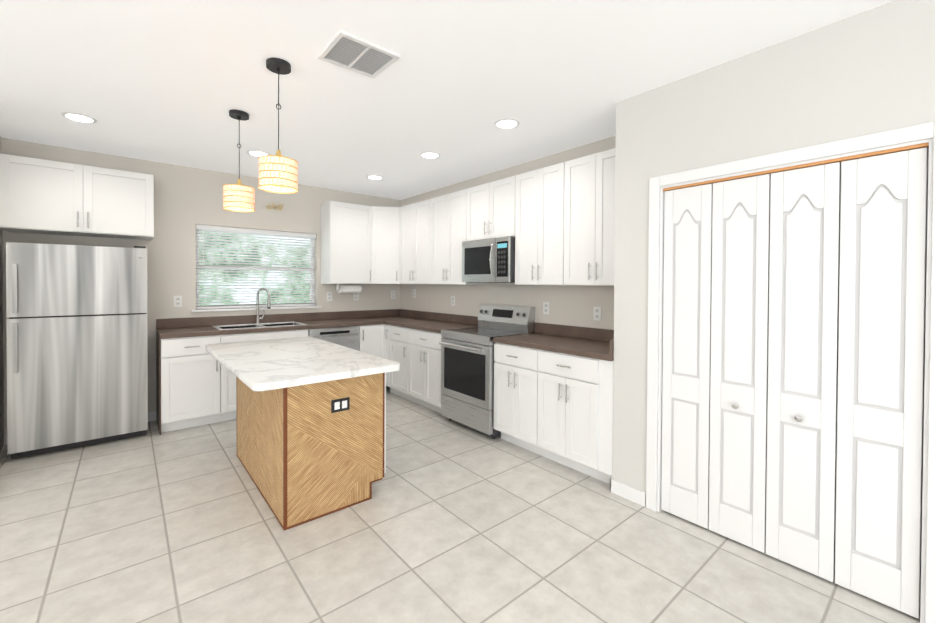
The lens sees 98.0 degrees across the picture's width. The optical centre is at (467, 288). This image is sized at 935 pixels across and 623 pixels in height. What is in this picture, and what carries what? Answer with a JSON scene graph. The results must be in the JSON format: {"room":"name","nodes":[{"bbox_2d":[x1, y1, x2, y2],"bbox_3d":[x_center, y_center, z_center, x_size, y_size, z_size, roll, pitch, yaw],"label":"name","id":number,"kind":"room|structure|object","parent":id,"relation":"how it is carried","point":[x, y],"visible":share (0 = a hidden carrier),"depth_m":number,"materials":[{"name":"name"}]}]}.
{"room":"kitchen","nodes":[
{"label":"kitchen","id":0,"kind":"room"},
{"bbox_2d":[0,136,3,449],"bbox_3d":[-3.555,0.038,2.922,0.120,2.557,1.075,0,1,-40],"label":"wall","id":1,"kind":"structure","parent":0,"point":[1,359],"depth_m":3.29,"materials":[{"name":"paint"}]},
{"bbox_2d":[2,138,400,445],"bbox_3d":[-2.452,0.024,4.639,4.017,2.557,0.140,0,1,-40],"label":"wall","id":2,"kind":"structure","parent":0,"point":[187,199],"depth_m":4.17,"materials":[{"name":"paint"}]},
{"bbox_2d":[6,412,155,445],"bbox_3d":[-3.466,1.266,3.708,0.994,0.085,0.012,0,1,-40],"label":"baseboard","id":3,"kind":"structure","parent":2,"relation":"attached to","point":[151,416],"depth_m":4.00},
{"bbox_2d":[174,296,181,306],"bbox_3d":[-2.944,0.131,4.131,0.070,0.114,0.007,0,1,-40],"label":"electrical outlet","id":4,"kind":"object","parent":2,"relation":"attached to","point":[177,301],"visible":1,"depth_m":4.13,"materials":[{"name":"white plastic"}]},
{"bbox_2d":[196,230,314,308],"bbox_3d":[-2.417,-0.228,4.717,1.257,0.893,0.050,0,1,-40],"label":"window","id":5,"kind":"structure","parent":2,"relation":"in","point":[259,270],"depth_m":4.72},
{"bbox_2d":[196,224,315,308],"bbox_3d":[-2.372,-0.229,4.663,1.245,0.887,0.059,0,1,-40],"label":"window blinds","id":6,"kind":"object","parent":5,"relation":"attached to","point":[232,230],"visible":0.85,"depth_m":4.60,"materials":[{"name":"white plastic"}]},
{"bbox_2d":[191,306,321,311],"bbox_3d":[-2.377,0.230,4.679,1.347,0.022,0.170,0,1,-40],"label":"window sill","id":7,"kind":"structure","parent":2,"relation":"attached to","point":[236,309],"depth_m":4.53,"materials":[{"name":"white wood"}]},
{"bbox_2d":[267,203,283,209],"bbox_3d":[-2.229,-0.949,4.711,0.183,0.076,0.006,0,1,-40],"label":"sign","id":8,"kind":"object","parent":2,"relation":"attached to","point":[275,206],"visible":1,"depth_m":4.71,"materials":[{"name":"gold metal"}]},
{"bbox_2d":[327,292,331,300],"bbox_3d":[-1.745,0.101,5.135,0.070,0.114,0.007,0,1,-40],"label":"electrical outlet","id":9,"kind":"object","parent":2,"relation":"attached to","point":[329,296],"visible":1,"depth_m":5.13,"materials":[{"name":"white plastic"}]},
{"bbox_2d":[354,293,358,299],"bbox_3d":[-1.468,0.100,5.367,0.070,0.114,0.007,0,1,-40],"label":"electrical outlet","id":10,"kind":"object","parent":2,"relation":"attached to","point":[356,296],"visible":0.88,"depth_m":5.37,"materials":[{"name":"white plastic"}]},
{"bbox_2d":[391,291,394,298],"bbox_3d":[-1.047,0.088,5.720,0.070,0.114,0.007,0,1,-40],"label":"electrical outlet","id":11,"kind":"object","parent":2,"relation":"attached to","point":[392,294],"visible":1,"depth_m":5.72,"materials":[{"name":"white plastic"}]},
{"bbox_2d":[0,0,893,199],"bbox_3d":[-1.216,-1.228,0.247,8.000,0.060,8.600,0,1,-40],"label":"ceiling","id":12,"kind":"structure","parent":0,"point":[174,82],"depth_m":2.32,"materials":[{"name":"paint"}]},
{"bbox_2d":[61,112,97,122],"bbox_3d":[-2.809,-1.234,2.943,0.196,0.006,0.196,0,1,-40],"label":"recessed light","id":13,"kind":"object","parent":12,"relation":"in","point":[78,117],"visible":1,"depth_m":2.93,"materials":[{"name":"white"}]},
{"bbox_2d":[223,109,254,211],"bbox_3d":[-1.603,-0.891,2.854,0.202,0.676,0.202,0,1,-40],"label":"pendant light","id":14,"kind":"object","parent":12,"relation":"hanging from","point":[238,196],"visible":1,"depth_m":2.80,"materials":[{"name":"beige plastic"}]},
{"bbox_2d":[246,150,269,155],"bbox_3d":[-1.923,-1.238,3.738,0.196,0.006,0.196,0,1,-40],"label":"recessed light","id":15,"kind":"object","parent":12,"relation":"in","point":[256,153],"visible":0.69,"depth_m":3.72,"materials":[{"name":"white"}]},
{"bbox_2d":[258,57,298,193],"bbox_3d":[-1.026,-0.878,2.209,0.202,0.681,0.202,0,1,-40],"label":"pendant light","id":16,"kind":"object","parent":12,"relation":"hanging from","point":[278,172],"visible":1,"depth_m":2.15,"materials":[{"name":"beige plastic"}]},
{"bbox_2d":[317,30,400,78],"bbox_3d":[-0.568,-1.210,2.125,0.325,0.012,0.297,0,1,-40],"label":"ceiling vent","id":17,"kind":"object","parent":12,"relation":"in","point":[347,51],"visible":0.98,"depth_m":2.12,"materials":[{"name":"white metal"}]},
{"bbox_2d":[366,175,383,178],"bbox_3d":[-1.038,-1.243,4.551,0.196,0.006,0.196,0,1,-40],"label":"recessed light","id":18,"kind":"object","parent":12,"relation":"in","point":[374,177],"visible":1,"depth_m":4.54,"materials":[{"name":"white"}]},
{"bbox_2d":[419,152,440,157],"bbox_3d":[-0.345,-1.230,3.755,0.196,0.006,0.196,0,1,-40],"label":"recessed light","id":19,"kind":"object","parent":12,"relation":"in","point":[430,154],"visible":1,"depth_m":3.74,"materials":[{"name":"white"}]},
{"bbox_2d":[494,118,519,128],"bbox_3d":[0.292,-1.218,3.010,0.196,0.006,0.196,0,1,-40],"label":"recessed light","id":20,"kind":"object","parent":12,"relation":"in","point":[505,123],"visible":1,"depth_m":3.00,"materials":[{"name":"white"}]},
{"bbox_2d":[0,386,920,622],"bbox_3d":[-1.229,1.389,0.277,8.000,0.060,8.600,0,1,-40],"label":"floor","id":21,"kind":"structure","parent":0,"point":[451,521],"depth_m":2.09,"materials":[{"name":"tile"}]},
{"bbox_2d":[6,242,147,458],"bbox_3d":[-3.276,0.471,3.480,0.829,1.681,0.539,0,1,-40],"label":"fridge","id":22,"kind":"object","parent":21,"relation":"on","point":[77,349],"visible":1,"depth_m":3.28,"materials":[{"name":"grey metal"}]},
{"bbox_2d":[0,148,615,483],"bbox_3d":[-1.226,0.150,3.205,3.734,2.350,3.628,0,1,-40],"label":"kitchen cabinets","id":23,"kind":"object","parent":21,"relation":"on","point":[553,383],"visible":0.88,"depth_m":3.62,"materials":[{"name":"white wood"}]},
{"bbox_2d":[212,321,306,329],"bbox_3d":[-2.234,0.476,4.391,0.840,0.160,0.450,0,1,-40],"label":"sink","id":24,"kind":"object","parent":23,"relation":"in","point":[241,324],"depth_m":4.44,"materials":[{"name":"silver metal"}]},
{"bbox_2d":[255,288,270,323],"bbox_3d":[-2.281,0.193,4.528,0.132,0.403,0.169,0,1,-40],"label":"faucet","id":25,"kind":"object","parent":23,"relation":"on","point":[259,319],"depth_m":4.54,"materials":[{"name":"silver metal"}]},
{"bbox_2d":[308,326,358,350],"bbox_3d":[-1.684,0.862,4.843,0.587,0.845,0.547,0,1,-40],"label":"dishwasher","id":26,"kind":"object","parent":23,"relation":"in","point":[346,336],"depth_m":4.66,"materials":[{"name":"grey"}]},
{"bbox_2d":[336,284,361,292],"bbox_3d":[-1.496,0.002,5.159,0.330,0.119,0.110,0,1,-40],"label":"paper towel","id":27,"kind":"object","parent":23,"relation":"hanging from","point":[340,288],"depth_m":5.11,"materials":[{"name":"white paper"}]},
{"bbox_2d":[462,236,514,282],"bbox_3d":[0.283,-0.264,3.984,0.417,0.414,0.660,0,1,-40],"label":"microwave","id":28,"kind":"object","parent":23,"relation":"in","point":[491,259],"depth_m":3.82,"materials":[{"name":"grey metal"}]},
{"bbox_2d":[236,373,385,530],"bbox_3d":[-1.173,0.928,2.927,0.637,0.802,1.280,0,1,-40],"label":"kitchen island","id":29,"kind":"object","parent":21,"relation":"on","point":[311,428],"depth_m":2.44,"materials":[{"name":"brown wood"}]},
{"bbox_2d":[206,337,399,392],"bbox_3d":[-1.324,0.504,3.051,0.880,0.040,1.758,0,1,-40],"label":"island countertop","id":30,"kind":"structure","parent":29,"relation":"on","point":[262,366],"depth_m":2.69,"materials":[{"name":"white stone"}]},
{"bbox_2d":[439,304,534,438],"bbox_3d":[0.167,0.749,3.948,0.645,1.150,0.706,0,1,-40],"label":"range","id":31,"kind":"object","parent":21,"relation":"on","point":[467,376],"visible":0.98,"depth_m":3.81,"materials":[{"name":"grey metal"}]},
{"bbox_2d":[400,135,615,329],"bbox_3d":[0.286,0.041,4.405,0.120,2.557,3.734,0,1,-40],"label":"wall","id":32,"kind":"structure","parent":0,"point":[571,305],"depth_m":3.97,"materials":[{"name":"paint"}]},
{"bbox_2d":[451,296,454,305],"bbox_3d":[-0.174,0.149,4.854,0.007,0.114,0.070,0,1,-40],"label":"electrical outlet","id":33,"kind":"object","parent":32,"relation":"attached to","point":[452,300],"visible":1,"depth_m":4.85,"materials":[{"name":"white plastic"}]},
{"bbox_2d":[543,302,548,313],"bbox_3d":[0.731,0.183,3.775,0.007,0.114,0.070,0,1,-40],"label":"electrical outlet","id":34,"kind":"object","parent":32,"relation":"attached to","point":[545,307],"visible":1,"depth_m":3.77,"materials":[{"name":"white plastic"}]},
{"bbox_2d":[593,306,600,320],"bbox_3d":[1.074,0.208,3.365,0.007,0.114,0.070,0,1,-40],"label":"electrical outlet","id":35,"kind":"object","parent":32,"relation":"attached to","point":[596,313],"visible":1,"depth_m":3.36,"materials":[{"name":"white plastic"}]},
{"bbox_2d":[612,0,934,492],"bbox_3d":[2.691,0.092,1.023,0.537,2.557,4.741,0,1,-40],"label":"wall","id":36,"kind":"structure","parent":0,"point":[869,71],"depth_m":2.10,"materials":[{"name":"paint"}]},
{"bbox_2d":[646,122,934,622],"bbox_3d":[1.537,0.376,2.068,0.111,1.954,1.075,0,1,-40],"label":"door frame","id":37,"kind":"structure","parent":36,"relation":"attached to","point":[927,143],"depth_m":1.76,"materials":[{"name":"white wood"}]},
{"bbox_2d":[661,147,927,618],"bbox_3d":[1.506,0.383,2.043,0.068,1.916,1.043,0,1,-40],"label":"closet doors","id":38,"kind":"structure","parent":36,"relation":"in","point":[759,291],"depth_m":1.93,"materials":[{"name":"white wood"}]},
{"bbox_2d":[835,148,928,559],"bbox_3d":[1.880,0.075,2.170,0.547,2.557,1.741,0,1,-40],"label":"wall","id":39,"kind":"structure","parent":0,"point":[924,353],"depth_m":2.02,"materials":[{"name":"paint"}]},
{"label":"outside","id":40,"kind":"structure","parent":0,"visible":0},
{"bbox_2d":[199,231,309,304],"bbox_3d":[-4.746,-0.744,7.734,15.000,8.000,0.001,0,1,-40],"label":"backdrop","id":41,"kind":"structure","parent":40,"point":[253,273],"depth_m":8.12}
]}

